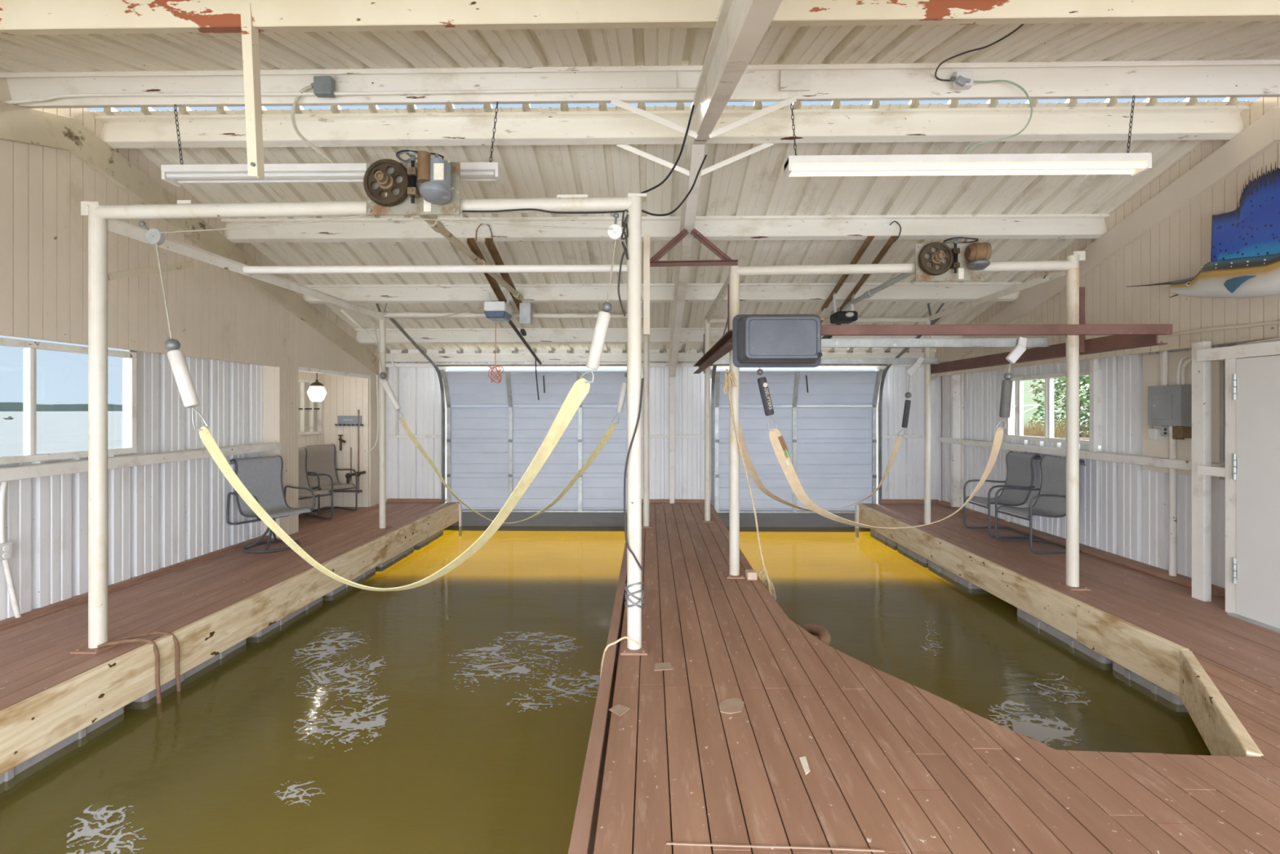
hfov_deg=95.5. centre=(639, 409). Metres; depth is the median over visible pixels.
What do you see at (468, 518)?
seal
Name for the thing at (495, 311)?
garage door opener
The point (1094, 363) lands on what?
trim
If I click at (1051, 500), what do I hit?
sling chair
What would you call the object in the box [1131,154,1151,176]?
socket
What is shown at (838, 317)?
garage door opener
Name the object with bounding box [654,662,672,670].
patch
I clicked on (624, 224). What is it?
coiled cable
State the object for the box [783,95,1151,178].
fluorescent fixture
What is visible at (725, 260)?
hanger
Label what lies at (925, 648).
foam
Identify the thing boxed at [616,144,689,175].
brace
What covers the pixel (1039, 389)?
tree
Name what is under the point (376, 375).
hose
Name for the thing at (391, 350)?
pipe
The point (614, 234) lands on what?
pulley block
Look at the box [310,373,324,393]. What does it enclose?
pendant lantern
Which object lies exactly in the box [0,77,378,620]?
wall
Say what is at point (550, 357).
beam
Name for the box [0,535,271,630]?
baseboard
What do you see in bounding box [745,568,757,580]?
block
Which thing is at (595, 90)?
conduit
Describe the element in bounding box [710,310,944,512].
door
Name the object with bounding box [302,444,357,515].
sling chair
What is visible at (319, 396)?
window
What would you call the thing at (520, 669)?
foam
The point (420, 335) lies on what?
ceiling beam
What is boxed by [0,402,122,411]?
shore
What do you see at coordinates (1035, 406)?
handrail
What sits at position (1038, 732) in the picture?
foam
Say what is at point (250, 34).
wooden post
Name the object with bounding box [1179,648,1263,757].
beam
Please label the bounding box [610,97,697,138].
brace
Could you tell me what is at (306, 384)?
wall
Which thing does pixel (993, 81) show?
cord
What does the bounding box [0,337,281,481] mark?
window
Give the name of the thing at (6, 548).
socket
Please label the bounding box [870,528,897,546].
float
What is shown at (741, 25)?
ceiling beam
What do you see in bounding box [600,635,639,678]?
rope
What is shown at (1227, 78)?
ceiling beam
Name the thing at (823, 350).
trim
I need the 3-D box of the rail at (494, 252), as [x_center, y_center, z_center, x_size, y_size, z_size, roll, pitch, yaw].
[-1.561,-1.526,6.838,0.070,0.509,1.634,0,0,1]
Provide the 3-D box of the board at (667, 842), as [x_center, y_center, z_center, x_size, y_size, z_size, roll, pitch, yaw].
[0.476,1.548,2.057,0.765,0.004,0.008,0,0,3]
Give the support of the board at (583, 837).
attached to the floor at (896, 766)
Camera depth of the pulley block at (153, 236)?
3.79 m
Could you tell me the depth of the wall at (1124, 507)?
5.79 m
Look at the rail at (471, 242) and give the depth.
6.78 m
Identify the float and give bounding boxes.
[0,706,124,783]
[132,638,246,702]
[249,596,322,636]
[324,567,375,595]
[375,546,413,567]
[413,529,443,546]
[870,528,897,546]
[897,543,928,563]
[928,560,981,588]
[1017,608,1112,663]
[1112,661,1183,704]
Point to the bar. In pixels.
(299, 408)
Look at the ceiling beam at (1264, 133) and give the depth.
5.26 m
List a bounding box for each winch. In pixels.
[363,150,460,215]
[915,236,991,281]
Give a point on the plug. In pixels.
(961, 81)
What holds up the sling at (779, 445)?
hanging from the steel beam at (1126, 336)
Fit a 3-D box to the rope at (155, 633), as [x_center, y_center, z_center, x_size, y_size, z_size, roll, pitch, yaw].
[-3.341,1.766,3.893,0.429,0.529,0.066,0,0,-40]
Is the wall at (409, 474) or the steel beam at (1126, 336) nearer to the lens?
the steel beam at (1126, 336)
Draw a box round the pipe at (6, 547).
[0,481,21,617]
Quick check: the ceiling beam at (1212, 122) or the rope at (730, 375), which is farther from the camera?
the rope at (730, 375)
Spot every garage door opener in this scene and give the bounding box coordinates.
[484,292,541,364]
[821,293,857,338]
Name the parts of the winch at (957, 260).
tag plate, motor, motor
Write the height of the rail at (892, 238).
0.509 m
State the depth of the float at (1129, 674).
4.03 m
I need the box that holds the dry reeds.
[1014,415,1089,438]
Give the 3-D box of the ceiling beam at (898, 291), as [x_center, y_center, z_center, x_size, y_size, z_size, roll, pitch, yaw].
[0.233,-1.484,7.411,9.150,0.224,0.113,0,0,1]
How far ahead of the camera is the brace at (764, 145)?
4.70 m
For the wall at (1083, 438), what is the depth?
11.40 m
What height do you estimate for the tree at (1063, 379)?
2.151 m
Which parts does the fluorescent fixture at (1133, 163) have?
chain, chain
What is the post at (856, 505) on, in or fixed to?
attached to the beam at (1058, 610)
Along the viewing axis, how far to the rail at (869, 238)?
6.68 m
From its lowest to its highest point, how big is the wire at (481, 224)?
0.248 m
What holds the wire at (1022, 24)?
attached to the ceiling beam at (1227, 78)
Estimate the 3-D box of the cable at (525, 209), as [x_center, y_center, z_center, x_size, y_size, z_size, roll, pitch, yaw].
[-0.616,-1.267,3.714,1.042,0.036,0.012,0,0,1]
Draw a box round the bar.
[298,408,319,409]
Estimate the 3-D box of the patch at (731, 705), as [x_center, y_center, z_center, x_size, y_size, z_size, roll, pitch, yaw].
[0.478,1.548,3.043,0.120,0.004,0.170,0,0,19]
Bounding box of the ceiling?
[0,21,1279,353]
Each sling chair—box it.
[298,447,333,519]
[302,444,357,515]
[963,451,1041,537]
[994,455,1085,553]
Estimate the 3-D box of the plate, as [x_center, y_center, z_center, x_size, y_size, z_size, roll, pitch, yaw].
[1.048,-2.221,3.924,0.197,0.139,0.010,0,0,1]
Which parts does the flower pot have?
pot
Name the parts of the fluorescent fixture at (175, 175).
chain, chain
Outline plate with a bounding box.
[780,69,810,90]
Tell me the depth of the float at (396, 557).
7.50 m
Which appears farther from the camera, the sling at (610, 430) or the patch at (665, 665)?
the sling at (610, 430)
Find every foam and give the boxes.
[66,804,146,853]
[274,780,324,805]
[447,631,600,711]
[920,621,942,655]
[988,673,1090,746]
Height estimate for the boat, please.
0.600 m
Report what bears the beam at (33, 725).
attached to the floor at (36, 657)
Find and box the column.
[669,377,674,503]
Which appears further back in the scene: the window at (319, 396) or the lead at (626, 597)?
the window at (319, 396)
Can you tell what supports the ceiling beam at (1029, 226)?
attached to the ceiling
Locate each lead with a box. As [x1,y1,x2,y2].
[623,377,644,571]
[624,582,644,608]
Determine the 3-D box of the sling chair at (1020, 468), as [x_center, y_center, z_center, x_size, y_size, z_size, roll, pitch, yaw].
[4.537,1.046,7.282,0.663,1.008,0.598,0,0,2]
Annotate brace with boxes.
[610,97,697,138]
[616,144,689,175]
[701,140,773,175]
[708,93,798,137]
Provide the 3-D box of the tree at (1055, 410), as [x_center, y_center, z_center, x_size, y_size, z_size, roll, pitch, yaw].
[10.256,0.316,14.410,1.044,1.057,1.014,0,0,1]
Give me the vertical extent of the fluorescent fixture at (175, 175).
0.462 m
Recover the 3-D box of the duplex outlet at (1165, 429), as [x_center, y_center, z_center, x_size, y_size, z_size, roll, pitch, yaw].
[4.868,0.202,5.353,0.065,0.095,0.085,0,0,1]
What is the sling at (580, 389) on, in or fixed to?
hanging from the frame at (103, 218)
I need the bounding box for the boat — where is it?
[3,416,13,419]
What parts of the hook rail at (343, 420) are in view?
rail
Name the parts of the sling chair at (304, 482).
rail, arm and leg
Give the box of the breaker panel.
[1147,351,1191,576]
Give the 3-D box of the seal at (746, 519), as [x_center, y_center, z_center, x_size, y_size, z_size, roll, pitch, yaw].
[2.356,1.845,9.641,2.380,0.350,0.080,0,0,1]
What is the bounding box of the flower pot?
[1041,407,1058,426]
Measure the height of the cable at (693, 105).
0.660 m
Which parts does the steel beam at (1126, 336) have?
sheave bracket, strap plate, sheave bracket, strap plate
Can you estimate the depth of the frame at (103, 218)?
3.76 m
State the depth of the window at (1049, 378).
7.07 m
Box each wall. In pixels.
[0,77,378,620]
[298,376,945,501]
[386,351,941,503]
[935,97,1279,588]
[1061,437,1089,439]
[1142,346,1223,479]
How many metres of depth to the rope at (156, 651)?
3.83 m
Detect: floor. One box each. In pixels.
[0,502,456,710]
[593,502,1279,853]
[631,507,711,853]
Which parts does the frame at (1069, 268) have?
post, plate, rail, post, plate, post, plate, rail, post, plate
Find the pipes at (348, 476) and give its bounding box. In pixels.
[333,409,365,493]
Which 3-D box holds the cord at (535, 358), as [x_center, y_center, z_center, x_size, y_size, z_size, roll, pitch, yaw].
[-1.647,-0.481,9.276,0.032,0.668,0.141,0,0,-34]
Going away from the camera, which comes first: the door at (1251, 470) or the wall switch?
the door at (1251, 470)
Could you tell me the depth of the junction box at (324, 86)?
3.92 m
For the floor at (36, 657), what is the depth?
4.78 m
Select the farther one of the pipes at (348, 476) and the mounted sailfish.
the pipes at (348, 476)
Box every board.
[568,541,626,853]
[666,841,884,851]
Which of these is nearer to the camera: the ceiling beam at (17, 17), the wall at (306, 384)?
the ceiling beam at (17, 17)
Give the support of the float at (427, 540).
on the water surface
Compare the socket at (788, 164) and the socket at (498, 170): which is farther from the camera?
the socket at (498, 170)
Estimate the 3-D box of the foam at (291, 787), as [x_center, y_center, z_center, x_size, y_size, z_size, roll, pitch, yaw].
[-1.722,1.936,2.937,0.270,0.001,0.186,0,0,1]
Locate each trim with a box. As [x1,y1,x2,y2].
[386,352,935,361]
[386,363,924,367]
[390,348,937,353]
[1089,358,1098,451]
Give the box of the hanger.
[649,227,737,266]
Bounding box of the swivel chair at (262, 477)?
[226,455,315,553]
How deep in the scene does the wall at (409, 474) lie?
9.74 m
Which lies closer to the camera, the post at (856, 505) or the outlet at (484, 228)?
the outlet at (484, 228)
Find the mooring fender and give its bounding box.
[800,623,831,644]
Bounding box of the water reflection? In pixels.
[292,626,389,751]
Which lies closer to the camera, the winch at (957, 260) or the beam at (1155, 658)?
the beam at (1155, 658)
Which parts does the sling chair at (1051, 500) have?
arm and leg, rail, arm and leg, rail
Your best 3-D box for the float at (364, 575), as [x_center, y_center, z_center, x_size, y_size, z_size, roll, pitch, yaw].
[-3.684,1.926,6.554,0.994,0.148,0.980,0,0,1]
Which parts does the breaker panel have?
panel door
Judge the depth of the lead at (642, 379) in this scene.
3.71 m
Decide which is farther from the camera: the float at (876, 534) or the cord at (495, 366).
the float at (876, 534)
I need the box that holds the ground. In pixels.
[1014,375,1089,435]
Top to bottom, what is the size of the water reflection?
0.001 m
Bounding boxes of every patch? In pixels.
[608,703,630,715]
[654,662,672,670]
[718,697,744,713]
[799,755,809,774]
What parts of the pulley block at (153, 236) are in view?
cheek plate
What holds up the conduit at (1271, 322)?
attached to the wall at (1124, 507)
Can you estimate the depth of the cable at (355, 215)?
3.77 m
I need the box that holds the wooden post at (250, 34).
[240,2,264,179]
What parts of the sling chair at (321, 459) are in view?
arm and leg, rail, arm and leg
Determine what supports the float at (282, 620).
on the water surface
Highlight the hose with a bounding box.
[365,374,378,453]
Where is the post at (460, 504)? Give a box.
[458,503,462,526]
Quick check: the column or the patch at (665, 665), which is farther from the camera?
the column
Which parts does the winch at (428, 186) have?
tag plate, motor, motor, rating plate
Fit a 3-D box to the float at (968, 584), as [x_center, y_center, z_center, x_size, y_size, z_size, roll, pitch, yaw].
[4.094,1.926,6.756,1.069,0.148,0.950,0,0,1]
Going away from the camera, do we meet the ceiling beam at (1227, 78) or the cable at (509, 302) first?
the ceiling beam at (1227, 78)
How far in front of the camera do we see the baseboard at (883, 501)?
9.63 m
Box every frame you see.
[70,193,653,655]
[700,251,1091,590]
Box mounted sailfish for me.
[1128,161,1279,297]
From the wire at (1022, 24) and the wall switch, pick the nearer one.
the wire at (1022, 24)
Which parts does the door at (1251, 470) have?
rail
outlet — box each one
[482,226,489,231]
[881,222,893,227]
[1161,426,1168,436]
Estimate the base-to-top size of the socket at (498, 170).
0.095 m
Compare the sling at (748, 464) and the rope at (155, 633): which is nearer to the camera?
the rope at (155, 633)
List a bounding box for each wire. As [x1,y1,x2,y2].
[475,223,493,248]
[889,220,901,242]
[934,23,1024,81]
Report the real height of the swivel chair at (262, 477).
1.007 m
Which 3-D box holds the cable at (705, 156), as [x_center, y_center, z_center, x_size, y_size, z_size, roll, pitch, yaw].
[0.230,-1.610,4.104,0.060,0.630,0.802,0,0,40]
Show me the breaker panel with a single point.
(1171, 406)
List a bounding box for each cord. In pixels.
[488,322,503,382]
[534,358,539,399]
[963,80,1032,154]
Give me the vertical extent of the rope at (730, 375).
2.121 m
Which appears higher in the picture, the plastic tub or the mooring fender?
the plastic tub
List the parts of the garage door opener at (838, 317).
rail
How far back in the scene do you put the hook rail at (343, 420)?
9.21 m
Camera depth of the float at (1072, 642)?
4.87 m
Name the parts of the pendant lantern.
bulb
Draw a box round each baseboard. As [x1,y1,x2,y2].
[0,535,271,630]
[386,498,938,503]
[935,500,1225,595]
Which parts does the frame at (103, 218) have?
plate, post, rail, post, plate, rail, plate, post, post, plate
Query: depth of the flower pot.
14.99 m
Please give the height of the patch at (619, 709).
0.004 m
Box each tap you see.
[337,434,345,450]
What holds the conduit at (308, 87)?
attached to the fluorescent fixture at (175, 175)
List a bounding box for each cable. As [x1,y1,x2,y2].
[160,215,368,233]
[382,302,623,319]
[413,217,612,229]
[462,208,625,213]
[617,209,628,315]
[639,104,694,193]
[641,154,706,216]
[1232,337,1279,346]
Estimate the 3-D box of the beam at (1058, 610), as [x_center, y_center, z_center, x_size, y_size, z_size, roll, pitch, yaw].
[3.571,1.697,7.130,0.055,0.306,4.940,0,0,1]
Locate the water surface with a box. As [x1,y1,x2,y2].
[0,512,1211,853]
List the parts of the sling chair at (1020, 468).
arm and leg, rail, arm and leg, rail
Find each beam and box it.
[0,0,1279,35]
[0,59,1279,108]
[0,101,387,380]
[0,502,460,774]
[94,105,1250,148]
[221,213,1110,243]
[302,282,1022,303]
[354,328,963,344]
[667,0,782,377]
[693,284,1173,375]
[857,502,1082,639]
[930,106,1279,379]
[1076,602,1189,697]
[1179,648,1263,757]
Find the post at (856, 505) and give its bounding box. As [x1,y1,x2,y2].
[855,504,858,528]
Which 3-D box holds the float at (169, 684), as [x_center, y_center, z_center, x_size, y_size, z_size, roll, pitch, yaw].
[-3.759,1.926,4.355,0.994,0.148,0.980,0,0,1]
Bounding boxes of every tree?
[1027,375,1089,426]
[1028,402,1066,430]
[1053,375,1089,424]
[1079,411,1089,437]
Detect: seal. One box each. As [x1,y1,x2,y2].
[452,509,626,526]
[717,510,854,527]
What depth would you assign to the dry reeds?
12.94 m
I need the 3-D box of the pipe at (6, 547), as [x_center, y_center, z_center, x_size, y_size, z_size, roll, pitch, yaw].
[-4.546,1.020,4.166,0.066,1.007,0.185,0,0,1]
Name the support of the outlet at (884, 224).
attached to the ceiling beam at (1029, 226)
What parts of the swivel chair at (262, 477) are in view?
rail, arm, seat frame, rail, arm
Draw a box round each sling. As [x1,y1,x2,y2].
[155,240,616,591]
[374,324,626,523]
[739,375,911,511]
[756,362,1013,528]
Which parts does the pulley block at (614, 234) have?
cheek plate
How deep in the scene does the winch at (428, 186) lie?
3.63 m
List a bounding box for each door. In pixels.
[389,318,626,512]
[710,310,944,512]
[1196,340,1279,633]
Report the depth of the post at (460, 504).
9.63 m
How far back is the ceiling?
5.16 m
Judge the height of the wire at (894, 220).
0.206 m
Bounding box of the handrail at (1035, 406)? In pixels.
[1014,404,1039,417]
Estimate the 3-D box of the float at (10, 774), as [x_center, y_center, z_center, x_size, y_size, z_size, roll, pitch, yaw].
[-3.796,1.926,3.256,0.994,0.148,0.980,0,0,1]
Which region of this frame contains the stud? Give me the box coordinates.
[1191,341,1211,601]
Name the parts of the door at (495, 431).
pull arm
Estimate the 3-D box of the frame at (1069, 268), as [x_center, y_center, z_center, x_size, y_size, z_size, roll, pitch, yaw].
[2.473,0.028,6.562,3.316,3.044,3.128,0,0,1]
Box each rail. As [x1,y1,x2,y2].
[334,415,363,426]
[466,237,506,302]
[484,237,522,311]
[821,235,875,311]
[840,235,897,311]
[939,437,1225,470]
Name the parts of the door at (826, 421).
pull arm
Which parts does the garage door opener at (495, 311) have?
rail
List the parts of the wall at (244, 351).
header trim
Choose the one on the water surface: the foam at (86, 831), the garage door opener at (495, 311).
the foam at (86, 831)
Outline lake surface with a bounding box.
[0,411,122,456]
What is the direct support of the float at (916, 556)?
on the water surface
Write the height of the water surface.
0.001 m
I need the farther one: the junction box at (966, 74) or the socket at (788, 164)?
the socket at (788, 164)
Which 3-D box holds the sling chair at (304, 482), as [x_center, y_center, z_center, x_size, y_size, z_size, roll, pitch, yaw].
[-4.731,1.046,8.046,0.663,1.008,0.598,0,0,27]
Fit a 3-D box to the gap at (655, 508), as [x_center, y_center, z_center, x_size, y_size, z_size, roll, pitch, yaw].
[2.391,1.592,4.239,5.035,0.006,10.760,0,0,1]
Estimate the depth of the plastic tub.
4.14 m
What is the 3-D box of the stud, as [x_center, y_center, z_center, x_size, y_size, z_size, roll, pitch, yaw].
[4.582,0.500,4.745,0.060,2.100,0.110,0,0,1]
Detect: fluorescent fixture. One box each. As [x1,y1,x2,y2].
[160,101,502,186]
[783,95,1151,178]
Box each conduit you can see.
[0,88,696,104]
[291,84,333,163]
[1157,320,1279,337]
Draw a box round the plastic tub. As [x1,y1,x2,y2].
[732,314,824,367]
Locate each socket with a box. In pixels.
[2,545,9,558]
[161,171,180,186]
[494,166,502,184]
[783,156,791,178]
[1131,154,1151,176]
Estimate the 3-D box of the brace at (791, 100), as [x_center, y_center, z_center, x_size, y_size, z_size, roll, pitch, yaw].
[0.768,-2.000,3.954,0.603,0.287,0.050,0,0,1]
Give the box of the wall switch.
[1148,428,1165,439]
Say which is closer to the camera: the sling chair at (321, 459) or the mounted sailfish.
the mounted sailfish
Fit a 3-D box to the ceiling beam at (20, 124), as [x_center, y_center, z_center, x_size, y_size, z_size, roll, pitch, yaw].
[-4.384,-1.355,4.436,0.100,1.754,10.720,0,0,1]
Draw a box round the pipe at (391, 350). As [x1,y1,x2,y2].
[390,349,397,435]
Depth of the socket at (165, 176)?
4.25 m
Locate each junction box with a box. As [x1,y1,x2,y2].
[311,75,335,97]
[950,71,973,89]
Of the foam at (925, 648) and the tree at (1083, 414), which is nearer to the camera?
the foam at (925, 648)
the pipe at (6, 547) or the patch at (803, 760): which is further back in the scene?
the pipe at (6, 547)
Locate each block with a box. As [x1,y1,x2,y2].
[138,221,165,245]
[607,213,622,240]
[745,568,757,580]
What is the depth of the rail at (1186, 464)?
6.11 m
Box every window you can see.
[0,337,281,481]
[298,378,322,435]
[1005,369,1101,445]
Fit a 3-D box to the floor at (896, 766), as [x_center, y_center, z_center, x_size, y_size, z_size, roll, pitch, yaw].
[2.415,1.567,4.239,5.077,0.036,10.760,0,0,1]
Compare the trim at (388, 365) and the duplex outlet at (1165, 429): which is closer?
the duplex outlet at (1165, 429)
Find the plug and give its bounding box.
[955,75,970,87]
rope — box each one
[97,631,181,691]
[97,638,161,703]
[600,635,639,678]
[723,368,776,599]
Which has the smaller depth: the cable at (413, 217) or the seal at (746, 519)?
the cable at (413, 217)
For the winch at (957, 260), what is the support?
attached to the frame at (1069, 268)

